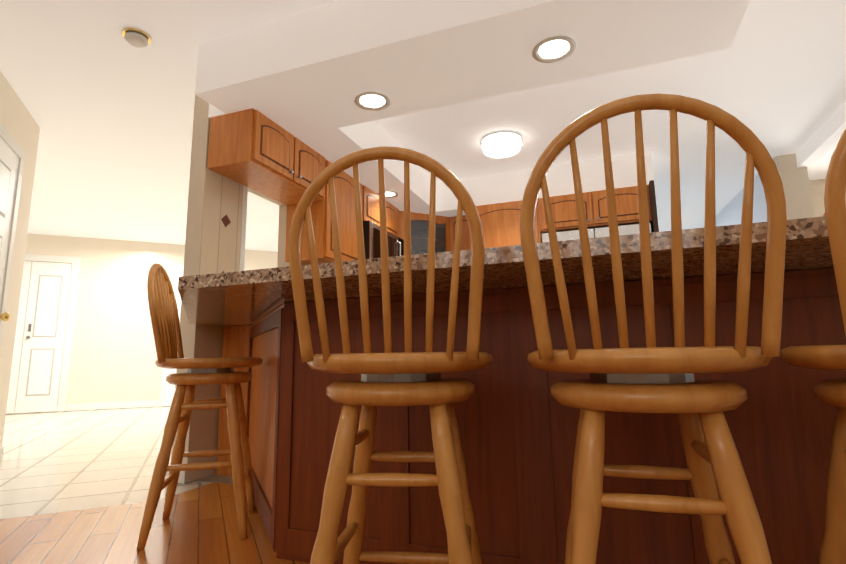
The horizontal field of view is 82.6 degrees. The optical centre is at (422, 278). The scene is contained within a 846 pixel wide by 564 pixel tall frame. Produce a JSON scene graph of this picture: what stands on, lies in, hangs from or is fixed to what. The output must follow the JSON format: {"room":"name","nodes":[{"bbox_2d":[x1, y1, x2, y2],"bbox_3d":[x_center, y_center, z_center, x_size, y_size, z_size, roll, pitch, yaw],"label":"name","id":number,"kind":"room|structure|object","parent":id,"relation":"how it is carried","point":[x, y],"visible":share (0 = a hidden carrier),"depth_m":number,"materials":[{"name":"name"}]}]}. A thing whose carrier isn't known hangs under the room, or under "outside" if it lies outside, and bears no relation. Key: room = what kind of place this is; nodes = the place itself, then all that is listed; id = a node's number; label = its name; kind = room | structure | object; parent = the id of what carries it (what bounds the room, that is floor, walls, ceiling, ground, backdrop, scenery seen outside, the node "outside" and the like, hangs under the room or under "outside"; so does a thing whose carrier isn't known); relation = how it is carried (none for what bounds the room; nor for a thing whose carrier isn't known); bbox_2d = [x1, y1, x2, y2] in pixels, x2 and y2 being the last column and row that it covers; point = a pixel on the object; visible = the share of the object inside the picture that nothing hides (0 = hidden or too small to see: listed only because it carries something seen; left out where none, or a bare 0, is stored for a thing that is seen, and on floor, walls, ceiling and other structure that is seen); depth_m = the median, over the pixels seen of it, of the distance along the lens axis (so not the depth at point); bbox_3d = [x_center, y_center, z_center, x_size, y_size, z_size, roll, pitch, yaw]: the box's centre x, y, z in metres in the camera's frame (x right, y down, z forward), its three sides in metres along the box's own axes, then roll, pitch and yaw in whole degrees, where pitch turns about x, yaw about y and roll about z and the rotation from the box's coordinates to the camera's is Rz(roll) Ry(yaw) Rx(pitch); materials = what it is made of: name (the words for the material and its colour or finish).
{"room":"kitchen and dining room","nodes":[
{"label":"kitchen and dining room","id":0,"kind":"room"},
{"bbox_2d":[0,70,39,446],"bbox_3d":[-2.658,-0.078,2.788,0.120,2.440,1.550,3,-10,-24],"label":"wall","id":1,"kind":"structure","parent":0,"point":[18,122],"depth_m":3.37,"materials":[{"name":"beige paint"}]},
{"bbox_2d":[0,123,24,352],"bbox_3d":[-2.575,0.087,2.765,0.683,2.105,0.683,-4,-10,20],"label":"hall door","id":2,"kind":"structure","parent":1,"relation":"in","point":[12,155],"depth_m":3.15,"materials":[{"name":"white wood"}]},
{"bbox_2d":[0,406,209,518],"bbox_3d":[-5.006,1.967,7.349,11.000,0.060,13.000,-4,-10,20],"label":"floor","id":3,"kind":"structure","parent":0,"point":[56,462],"depth_m":3.31,"materials":[{"name":"beige tile"}]},
{"bbox_2d":[15,233,277,406],"bbox_3d":[-4.614,0.255,7.035,8.200,3.200,0.120,3,-10,-24],"label":"wall","id":4,"kind":"structure","parent":0,"point":[113,356],"depth_m":6.97,"materials":[{"name":"beige paint"}]},
{"bbox_2d":[6,254,80,412],"bbox_3d":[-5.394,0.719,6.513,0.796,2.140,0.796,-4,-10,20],"label":"entry door","id":5,"kind":"structure","parent":4,"relation":"in","point":[45,350],"depth_m":6.59,"materials":[{"name":"white wood"}]},
{"bbox_2d":[0,400,186,483],"bbox_3d":[-0.188,1.086,2.853,16.762,0.090,13.800,-4,-10,20],"label":"baseboard","id":6,"kind":"structure","parent":4,"relation":"attached to","point":[116,405],"depth_m":6.72,"materials":[{"name":"white wood"}]},
{"bbox_2d":[160,265,183,406],"bbox_3d":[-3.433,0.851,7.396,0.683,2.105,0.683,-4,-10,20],"label":"closet door","id":7,"kind":"structure","parent":4,"relation":"in","point":[167,388],"depth_m":7.16,"materials":[{"name":"white wood"}]},
{"bbox_2d":[0,482,309,563],"bbox_3d":[-1.377,0.613,-0.643,3.480,0.060,6.360,-4,-10,20],"label":"floor","id":8,"kind":"structure","parent":0,"point":[199,525],"depth_m":1.84,"materials":[{"name":"brown wood"}]},
{"bbox_2d":[137,263,263,549],"bbox_3d":[-0.901,0.467,1.999,0.532,1.065,0.526,-4,-10,20],"label":"stool","id":9,"kind":"object","parent":8,"relation":"on","point":[164,314],"visible":1,"depth_m":1.89,"materials":[{"name":"brown wood"}]},
{"bbox_2d":[288,146,492,563],"bbox_3d":[-0.049,0.302,1.058,0.458,1.065,0.476,-4,-10,20],"label":"stool","id":10,"kind":"object","parent":8,"relation":"on","point":[408,377],"visible":1,"depth_m":0.94,"materials":[{"name":"brown wood"}]},
{"bbox_2d":[520,93,786,563],"bbox_3d":[0.405,0.266,0.879,0.415,1.065,0.448,-4,-10,20],"label":"stool","id":11,"kind":"object","parent":8,"relation":"on","point":[651,377],"visible":1,"depth_m":0.76,"materials":[{"name":"brown wood"}]},
{"bbox_2d":[780,128,845,563],"bbox_3d":[0.829,0.238,0.746,0.416,1.065,0.448,-4,-10,20],"label":"stool","id":12,"kind":"object","parent":8,"relation":"on","point":[831,391],"visible":1,"depth_m":0.79,"materials":[{"name":"brown wood"}]},
{"bbox_2d":[195,474,232,483],"bbox_3d":[0.566,1.263,3.544,2.810,0.060,2.940,-4,-10,20],"label":"floor","id":13,"kind":"structure","parent":0,"point":[215,478],"depth_m":2.69,"materials":[{"name":"brown wood"}]},
{"bbox_2d":[468,198,543,249],"bbox_3d":[0.882,0.349,4.765,0.690,2.126,0.610,-4,-10,20],"label":"tall cabinet","id":14,"kind":"object","parent":13,"relation":"on","point":[500,224],"depth_m":4.62,"materials":[{"name":"brown wood"}]},
{"bbox_2d":[184,268,845,563],"bbox_3d":[-0.061,0.540,1.901,2.838,0.860,0.732,-4,-10,20],"label":"base cabinet","id":15,"kind":"object","parent":13,"relation":"on","point":[517,423],"depth_m":1.38,"materials":[{"name":"brown wood"}]},
{"bbox_2d":[178,216,833,307],"bbox_3d":[-0.069,0.084,1.906,2.888,0.038,1.400,-4,-10,20],"label":"countertop","id":16,"kind":"structure","parent":15,"relation":"on","point":[807,239],"depth_m":1.17,"materials":[{"name":"brown stone"}]},
{"bbox_2d":[541,223,651,242],"bbox_3d":[1.626,0.459,4.385,0.920,1.765,0.675,-4,-10,20],"label":"fridge","id":17,"kind":"object","parent":13,"relation":"on","point":[598,232],"visible":0.08,"depth_m":4.25,"materials":[{"name":"silver metal"}]},
{"bbox_2d":[208,103,225,117],"bbox_3d":[-1.185,-1.120,3.154,0.130,0.310,0.420,-4,-10,20],"label":"ceiling soffit","id":18,"kind":"structure","parent":0,"point":[214,111],"depth_m":2.95,"materials":[{"name":"paint"}]},
{"bbox_2d":[171,87,288,482],"bbox_3d":[-0.822,0.132,4.253,0.120,2.440,3.070,-4,-10,20],"label":"wall","id":19,"kind":"structure","parent":0,"point":[201,341],"depth_m":2.85,"materials":[{"name":"beige paint"}]},
{"bbox_2d":[199,168,247,274],"bbox_3d":[-0.786,-0.049,4.202,0.018,0.980,2.950,-4,-10,20],"label":"backsplash","id":20,"kind":"structure","parent":19,"relation":"attached to","point":[223,233],"depth_m":3.00,"materials":[{"name":"tile"}]},
{"bbox_2d":[207,108,330,207],"bbox_3d":[-1.005,-0.783,3.233,0.347,0.326,0.780,-4,-10,20],"label":"upper cabinet","id":21,"kind":"object","parent":19,"relation":"attached to","point":[256,150],"depth_m":2.97,"materials":[{"name":"brown wood"}]},
{"bbox_2d":[285,163,366,264],"bbox_3d":[-0.761,-0.471,3.835,0.347,0.756,0.585,-4,-10,20],"label":"upper cabinet","id":22,"kind":"object","parent":19,"relation":"attached to","point":[343,182],"depth_m":3.65,"materials":[{"name":"brown wood"}]},
{"bbox_2d":[367,187,402,238],"bbox_3d":[-0.527,-0.585,4.496,0.347,0.326,0.760,-4,-10,20],"label":"upper cabinet","id":23,"kind":"object","parent":19,"relation":"attached to","point":[394,217],"depth_m":4.53,"materials":[{"name":"brown wood"}]},
{"bbox_2d":[363,221,403,258],"bbox_3d":[-0.476,-0.226,4.420,0.440,0.406,0.750,-4,-10,20],"label":"microwave","id":24,"kind":"object","parent":23,"relation":"attached to","point":[371,231],"visible":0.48,"depth_m":4.12,"materials":[{"name":"black plastic"}]},
{"bbox_2d":[447,215,468,250],"bbox_3d":[0.441,-0.273,5.165,0.313,0.756,0.359,-4,-10,20],"label":"upper cabinet","id":25,"kind":"object","parent":19,"relation":"attached to","point":[465,231],"depth_m":5.03,"materials":[{"name":"brown wood"}]},
{"bbox_2d":[0,0,845,251],"bbox_3d":[-1.296,-1.076,4.691,20.200,0.100,16.200,-4,-10,20],"label":"ceiling","id":26,"kind":"structure","parent":0,"point":[109,107],"depth_m":3.51,"materials":[{"name":"paint"}]},
{"bbox_2d":[122,27,150,47],"bbox_3d":[-1.587,-1.327,2.669,0.140,0.045,0.140,-4,-10,20],"label":"smoke detector","id":27,"kind":"object","parent":26,"relation":"attached to","point":[136,37],"visible":1,"depth_m":2.64,"materials":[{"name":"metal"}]},
{"bbox_2d":[481,131,521,157],"bbox_3d":[0.656,-1.105,4.022,0.340,0.115,0.340,-4,-10,20],"label":"drum ceiling light","id":28,"kind":"object","parent":26,"relation":"attached to","point":[501,144],"visible":1,"depth_m":3.92,"materials":[{"name":"white glass"}]},
{"bbox_2d":[796,100,845,167],"bbox_3d":[2.954,-1.285,3.045,0.120,0.140,2.830,-4,-10,20],"label":"soffit","id":29,"kind":"object","parent":26,"relation":"attached to","point":[818,145],"depth_m":3.90,"materials":[{"name":"paint"}]},
{"bbox_2d":[403,212,450,254],"bbox_3d":[0.024,-0.302,4.953,0.414,0.616,0.434,-4,-10,20],"label":"upper cabinet","id":30,"kind":"object","parent":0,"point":[419,221],"depth_m":4.99,"materials":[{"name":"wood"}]},
{"bbox_2d":[195,0,749,136],"bbox_3d":[0.114,-1.236,2.556,2.730,0.310,0.650,-4,-10,20],"label":"soffit","id":31,"kind":"structure","parent":0,"point":[319,69],"depth_m":2.43,"materials":[{"name":"paint"}]},
{"bbox_2d":[354,91,390,110],"bbox_3d":[-0.292,-1.030,2.791,0.210,0.010,0.210,-4,-10,20],"label":"recessed light","id":32,"kind":"object","parent":31,"relation":"attached to","point":[373,101],"visible":1,"depth_m":2.79,"materials":[{"name":"white"}]},
{"bbox_2d":[532,36,576,62],"bbox_3d":[0.637,-1.116,2.344,0.210,0.010,0.210,-4,-10,20],"label":"recessed light","id":33,"kind":"object","parent":31,"relation":"attached to","point":[553,49],"visible":1,"depth_m":2.34,"materials":[{"name":"white"}]},
{"bbox_2d":[295,120,653,216],"bbox_3d":[0.530,-0.995,4.079,2.690,0.310,2.530,-4,-10,20],"label":"soffit","id":34,"kind":"structure","parent":0,"point":[497,188],"depth_m":4.43,"materials":[{"name":"paint"}]},
{"bbox_2d":[378,191,397,197],"bbox_3d":[-0.319,-0.771,4.382,0.190,0.010,0.190,-4,-10,20],"label":"recessed light","id":35,"kind":"object","parent":34,"relation":"in","point":[390,194],"visible":0.67,"depth_m":4.39,"materials":[{"name":"white"}]},
{"bbox_2d":[540,180,655,232],"bbox_3d":[1.637,-0.596,4.627,0.950,0.326,0.610,-4,-10,20],"label":"upper cabinet","id":36,"kind":"object","parent":0,"relation":"attached to","point":[564,210],"depth_m":4.35,"materials":[{"name":"brown wood"}]},
{"bbox_2d":[716,153,814,225],"bbox_3d":[4.088,0.415,6.445,0.470,2.440,4.750,-4,-10,20],"label":"wall","id":37,"kind":"structure","parent":0,"point":[796,187],"depth_m":4.39,"materials":[{"name":"beige paint"}]},
{"bbox_2d":[809,178,845,216],"bbox_3d":[6.308,0.008,4.139,5.330,2.440,0.120,-4,-10,20],"label":"wall","id":38,"kind":"structure","parent":0,"point":[817,187],"depth_m":5.03,"materials":[{"name":"beige paint"}]}
]}

